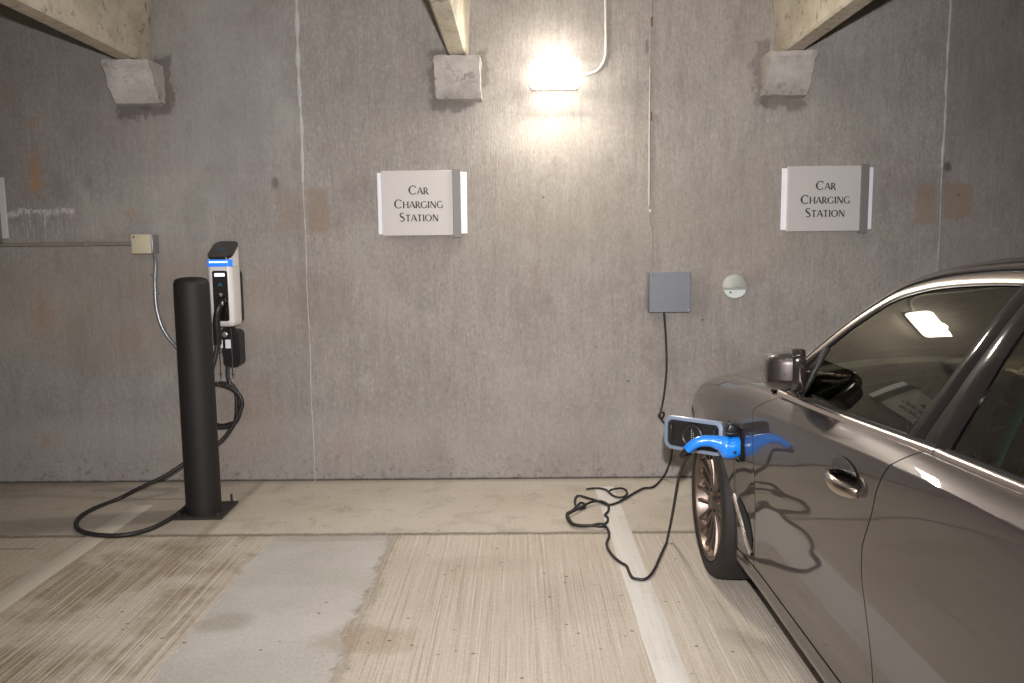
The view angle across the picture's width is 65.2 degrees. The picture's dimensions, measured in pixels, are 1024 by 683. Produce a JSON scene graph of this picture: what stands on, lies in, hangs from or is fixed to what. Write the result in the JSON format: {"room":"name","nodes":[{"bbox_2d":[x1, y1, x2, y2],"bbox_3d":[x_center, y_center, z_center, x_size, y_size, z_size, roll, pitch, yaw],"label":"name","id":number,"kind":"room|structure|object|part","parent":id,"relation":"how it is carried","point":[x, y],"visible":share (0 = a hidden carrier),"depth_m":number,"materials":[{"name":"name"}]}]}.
{"room":"parking garage","nodes":[
{"label":"parking garage","id":0,"kind":"room"},
{"bbox_2d":[0,478,824,682],"bbox_3d":[-0.003,1.853,-2.101,24.000,0.200,15.400,-1,7,1],"label":"floor","id":1,"kind":"structure","parent":0,"point":[458,580],"depth_m":3.54,"materials":[{"name":"concrete"}]},
{"bbox_2d":[0,505,152,611],"bbox_3d":[-2.242,1.417,0.999,0.126,0.001,7.620,-1,7,1],"label":"parking line","id":2,"kind":"object","parent":1,"relation":"on","point":[15,592],"visible":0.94,"depth_m":3.95,"materials":[{"name":"paint"}]},
{"bbox_2d":[73,296,243,537],"bbox_3d":[-2.134,0.370,4.695,0.629,1.241,1.043,2,7,20],"label":"cable","id":3,"kind":"object","parent":1,"relation":"on","point":[221,301],"visible":0.65,"depth_m":4.88,"materials":[{"name":"black plastic"}]},
{"bbox_3d":[-1.799,-0.128,4.917,0.083,0.291,0.082,-1,7,1],"label":"gun handle","id":4,"kind":"part","parent":3,"relation":"part of","materials":[{"name":"black plastic"}]},
{"bbox_2d":[173,277,238,519],"bbox_3d":[-1.784,0.312,4.582,0.285,1.364,0.309,-1,7,1],"label":"bollard","id":5,"kind":"object","parent":1,"relation":"on","point":[192,303],"visible":1,"depth_m":4.49,"materials":[{"name":"metal"}]},
{"bbox_3d":[-1.777,0.983,4.659,0.285,0.014,0.309,-1,7,1],"label":"plate","id":6,"kind":"part","parent":5,"relation":"part of","materials":[{"name":"paint"}]},
{"bbox_2d":[594,486,690,682],"bbox_3d":[0.547,1.373,1.125,0.126,0.001,7.930,-1,7,1],"label":"parking line","id":7,"kind":"object","parent":1,"relation":"on","point":[667,665],"visible":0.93,"depth_m":3.38,"materials":[{"name":"white paint"}]},
{"bbox_2d":[664,257,1023,682],"bbox_3d":[1.742,0.489,2.114,2.154,1.496,5.007,-1,7,1],"label":"car","id":8,"kind":"object","parent":1,"relation":"on","point":[873,495],"visible":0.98,"depth_m":2.09,"materials":[{"name":"paint"}]},
{"bbox_2d":[565,312,740,580],"bbox_3d":[0.658,0.470,4.182,0.732,1.096,1.973,-1,7,1],"label":"cable","id":9,"kind":"object","parent":8,"relation":"attached to","point":[728,447],"visible":0.98,"depth_m":3.84,"materials":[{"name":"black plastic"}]},
{"bbox_3d":[0.920,0.730,3.195,0.012,0.204,0.198,-1,7,-6],"label":"vent trim","id":10,"kind":"part","parent":8,"relation":"part of","materials":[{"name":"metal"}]},
{"bbox_2d":[761,351,791,390],"bbox_3d":[0.877,0.096,2.658,0.084,0.135,0.214,1,7,12],"label":"mirror","id":11,"kind":"object","parent":8,"relation":"attached to","point":[776,374],"depth_m":2.57,"materials":[{"name":"paint"}]},
{"bbox_3d":[0.944,1.017,2.258,0.056,0.091,2.139,-1,7,1],"label":"rocker panel","id":12,"kind":"part","parent":8,"relation":"part of","materials":[{"name":"paint"}]},
{"bbox_3d":[0.932,0.091,2.645,0.040,0.160,0.253,1,7,12],"label":"mirror frame","id":13,"kind":"part","parent":8,"relation":"part of","materials":[{"name":"grey metal"}]},
{"bbox_3d":[0.945,0.561,2.472,0.085,0.751,1.163,-1,7,1],"label":"door","id":14,"kind":"part","parent":8,"relation":"part of","materials":[{"name":"paint"}]},
{"bbox_3d":[0.877,0.382,2.156,0.046,0.042,0.180,-1,7,1],"label":"door handle","id":15,"kind":"part","parent":8,"relation":"part of","materials":[{"name":"metal"}]},
{"bbox_2d":[831,456,857,489],"bbox_3d":[0.895,0.360,2.153,0.002,0.092,0.180,-1,7,1],"label":"door handle","id":16,"kind":"object","parent":8,"relation":"on","point":[845,468],"depth_m":2.14,"materials":[{"name":"silver metal"}]},
{"bbox_3d":[0.957,0.217,2.331,0.023,0.073,1.042,-1,7,0],"label":"belt trim","id":17,"kind":"part","parent":8,"relation":"part of","materials":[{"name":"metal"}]},
{"bbox_3d":[1.109,0.084,1.611,0.338,0.512,2.679,-1,7,1],"label":"roof rail","id":18,"kind":"part","parent":8,"relation":"part of","materials":[{"name":"metal"}]},
{"bbox_3d":[0.939,0.666,1.391,0.114,0.791,1.381,-1,7,1],"label":"door","id":19,"kind":"part","parent":8,"relation":"part of","materials":[{"name":"paint"}]},
{"bbox_3d":[0.964,0.306,1.130,0.023,0.070,1.352,-1,7,0],"label":"belt trim","id":20,"kind":"part","parent":8,"relation":"part of","materials":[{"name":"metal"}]},
{"bbox_3d":[1.112,0.069,1.830,0.248,0.360,0.160,-1,7,1],"label":"pillar trim","id":21,"kind":"part","parent":8,"relation":"part of","materials":[{"name":"black plastic"}]},
{"bbox_2d":[0,0,1023,482],"bbox_3d":[0.044,-0.754,5.212,24.000,3.500,0.300,-1,7,1],"label":"wall","id":22,"kind":"structure","parent":0,"point":[524,344],"depth_m":5.06,"materials":[{"name":"concrete"}]},
{"bbox_2d":[0,177,8,241],"bbox_3d":[-3.485,-0.837,5.058,0.567,0.424,0.050,-1,7,1],"label":"sign","id":23,"kind":"object","parent":22,"relation":"attached to","point":[4,231],"visible":1,"depth_m":5.07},
{"bbox_2d":[0,241,131,246],"bbox_3d":[-7.171,-0.579,5.131,9.570,0.030,0.030,-1,7,1],"label":"conduit","id":24,"kind":"object","parent":22,"relation":"attached to","point":[85,243],"visible":0.89,"depth_m":5.08,"materials":[{"name":"grey metal"}]},
{"bbox_2d":[131,234,158,253],"bbox_3d":[-2.314,-0.615,5.047,0.130,0.120,0.101,-1,7,1],"label":"junction box","id":25,"kind":"object","parent":22,"relation":"attached to","point":[141,243],"visible":1,"depth_m":5.00,"materials":[{"name":"beige plastic"}]},
{"bbox_2d":[151,253,221,353],"bbox_3d":[-2.049,-0.232,5.097,0.500,0.675,0.052,0,7,5],"label":"conduit","id":26,"kind":"object","parent":22,"relation":"attached to","point":[155,261],"visible":0.67,"depth_m":5.11,"materials":[{"name":"grey metal"}]},
{"bbox_2d":[207,241,245,385],"bbox_3d":[-1.794,-0.178,5.026,0.156,0.902,0.230,-1,7,1],"label":"charger","id":27,"kind":"object","parent":22,"relation":"attached to","point":[225,275],"visible":0.97,"depth_m":4.97,"materials":[{"name":"white plastic"}]},
{"bbox_2d":[207,259,232,265],"bbox_3d":[-1.798,-0.483,4.917,0.154,0.041,0.040,-1,7,1],"label":"light","id":28,"kind":"object","parent":27,"relation":"on","point":[211,262],"depth_m":4.90,"materials":[{"name":"blue plastic"}]},
{"bbox_3d":[-1.792,-0.280,4.925,0.092,0.310,0.008,-1,7,1],"label":"panel","id":29,"kind":"part","parent":27,"relation":"part of","materials":[{"name":"black plastic"}]},
{"bbox_3d":[-1.793,-0.290,5.115,0.140,0.340,0.027,-1,7,1],"label":"plate","id":30,"kind":"part","parent":27,"relation":"part of","materials":[{"name":"black plastic"}]},
{"bbox_2d":[295,0,314,476],"bbox_3d":[-1.315,-0.723,5.075,0.042,3.300,0.006,-1,7,1],"label":"trim","id":31,"kind":"structure","parent":22,"relation":"attached to","point":[297,27],"depth_m":5.00,"materials":[{"name":"grey metal"}]},
{"bbox_2d":[377,169,466,237],"bbox_3d":[-0.565,-0.865,5.029,0.562,0.424,0.050,-1,7,1],"label":"sign","id":32,"kind":"object","parent":22,"relation":"attached to","point":[419,202],"visible":1,"depth_m":5.01,"materials":[{"name":"white plastic"}]},
{"bbox_2d":[530,58,578,89],"bbox_3d":[0.261,-1.636,4.901,0.302,0.178,0.110,-1,7,1],"label":"wall lamp","id":33,"kind":"object","parent":22,"relation":"attached to","point":[555,73],"visible":1,"depth_m":4.85,"materials":[{"name":"white"}]},
{"bbox_3d":[0.261,-1.641,4.940,0.285,0.165,0.032,-1,7,1],"label":"plate","id":34,"kind":"part","parent":33,"relation":"part of","materials":[{"name":"white metal"}]},
{"bbox_2d":[579,0,606,75],"bbox_3d":[0.494,-2.034,4.895,0.179,0.792,0.017,-1,7,1],"label":"conduit","id":35,"kind":"object","parent":22,"relation":"attached to","point":[605,1],"visible":0.98,"depth_m":4.91,"materials":[{"name":"white metal"}]},
{"bbox_2d":[649,0,653,269],"bbox_3d":[0.869,-1.439,4.966,0.036,1.980,0.012,-1,7,1],"label":"wire","id":36,"kind":"object","parent":22,"relation":"attached to","point":[650,112],"visible":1,"depth_m":4.97,"materials":[{"name":"metal"}]},
{"bbox_2d":[644,272,690,312],"bbox_3d":[0.992,-0.314,5.053,0.296,0.252,0.100,-1,7,1],"label":"electrical box","id":37,"kind":"object","parent":22,"relation":"attached to","point":[667,291],"visible":1,"depth_m":5.01,"materials":[{"name":"grey paint"}]},
{"bbox_2d":[722,274,748,298],"bbox_3d":[1.417,-0.347,5.075,0.166,0.156,0.042,-1,7,1],"label":"vent","id":38,"kind":"object","parent":22,"relation":"attached to","point":[734,286],"depth_m":5.07,"materials":[{"name":"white plastic"}]},
{"bbox_2d":[722,275,748,287],"bbox_3d":[1.416,-0.381,5.066,0.166,0.082,0.033,-1,7,1],"label":"hood","id":39,"kind":"object","parent":38,"relation":"attached to","point":[732,281],"depth_m":5.06,"materials":[{"name":"white plastic"}]},
{"bbox_2d":[780,164,873,232],"bbox_3d":[1.973,-0.889,5.004,0.568,0.424,0.050,-1,7,1],"label":"sign","id":40,"kind":"object","parent":22,"relation":"attached to","point":[813,198],"visible":1,"depth_m":4.99,"materials":[{"name":"white plastic"}]},
{"bbox_2d":[937,0,951,269],"bbox_3d":[2.693,-0.761,5.036,0.029,3.300,0.006,-1,7,1],"label":"trim","id":41,"kind":"structure","parent":22,"relation":"attached to","point":[950,6],"depth_m":4.95,"materials":[{"name":"grey metal"}]},
{"bbox_3d":[-0.040,-1.643,-2.505,24.000,0.140,15.400,-1,7,1],"label":"ceiling","id":42,"kind":"structure","parent":0,"visible":0},
{"bbox_2d":[0,0,150,59],"bbox_3d":[-2.366,-1.281,-1.834,0.198,0.705,13.610,-1,7,1],"label":"ceiling beam","id":43,"kind":"structure","parent":42,"relation":"attached to","point":[120,29],"depth_m":4.40,"materials":[{"name":"concrete"}]},
{"bbox_2d":[101,58,165,106],"bbox_3d":[-2.309,-1.577,4.888,0.299,0.248,0.216,-1,7,1],"label":"corbel","id":44,"kind":"object","parent":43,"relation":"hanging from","point":[131,82],"visible":1,"depth_m":4.86,"materials":[{"name":"concrete"}]},
{"bbox_2d":[429,0,470,54],"bbox_3d":[-0.388,-1.299,-1.853,0.185,0.705,13.610,-1,7,1],"label":"ceiling beam","id":45,"kind":"structure","parent":42,"relation":"attached to","point":[452,17],"depth_m":4.27,"materials":[{"name":"concrete"}]},
{"bbox_2d":[433,55,482,102],"bbox_3d":[-0.329,-1.595,4.869,0.289,0.245,0.214,-1,7,1],"label":"corbel","id":46,"kind":"object","parent":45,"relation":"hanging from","point":[458,78],"visible":1,"depth_m":4.83,"materials":[{"name":"concrete"}]},
{"bbox_2d":[773,0,872,50],"bbox_3d":[1.614,-1.318,-1.873,0.190,0.705,13.610,-1,7,1],"label":"ceiling beam","id":47,"kind":"structure","parent":42,"relation":"attached to","point":[798,24],"depth_m":4.42,"materials":[{"name":"concrete"}]},
{"bbox_2d":[760,49,816,98],"bbox_3d":[1.671,-1.615,4.848,0.290,0.246,0.216,-1,7,1],"label":"corbel","id":48,"kind":"object","parent":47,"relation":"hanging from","point":[783,74],"visible":1,"depth_m":4.81,"materials":[{"name":"concrete"}]}
]}

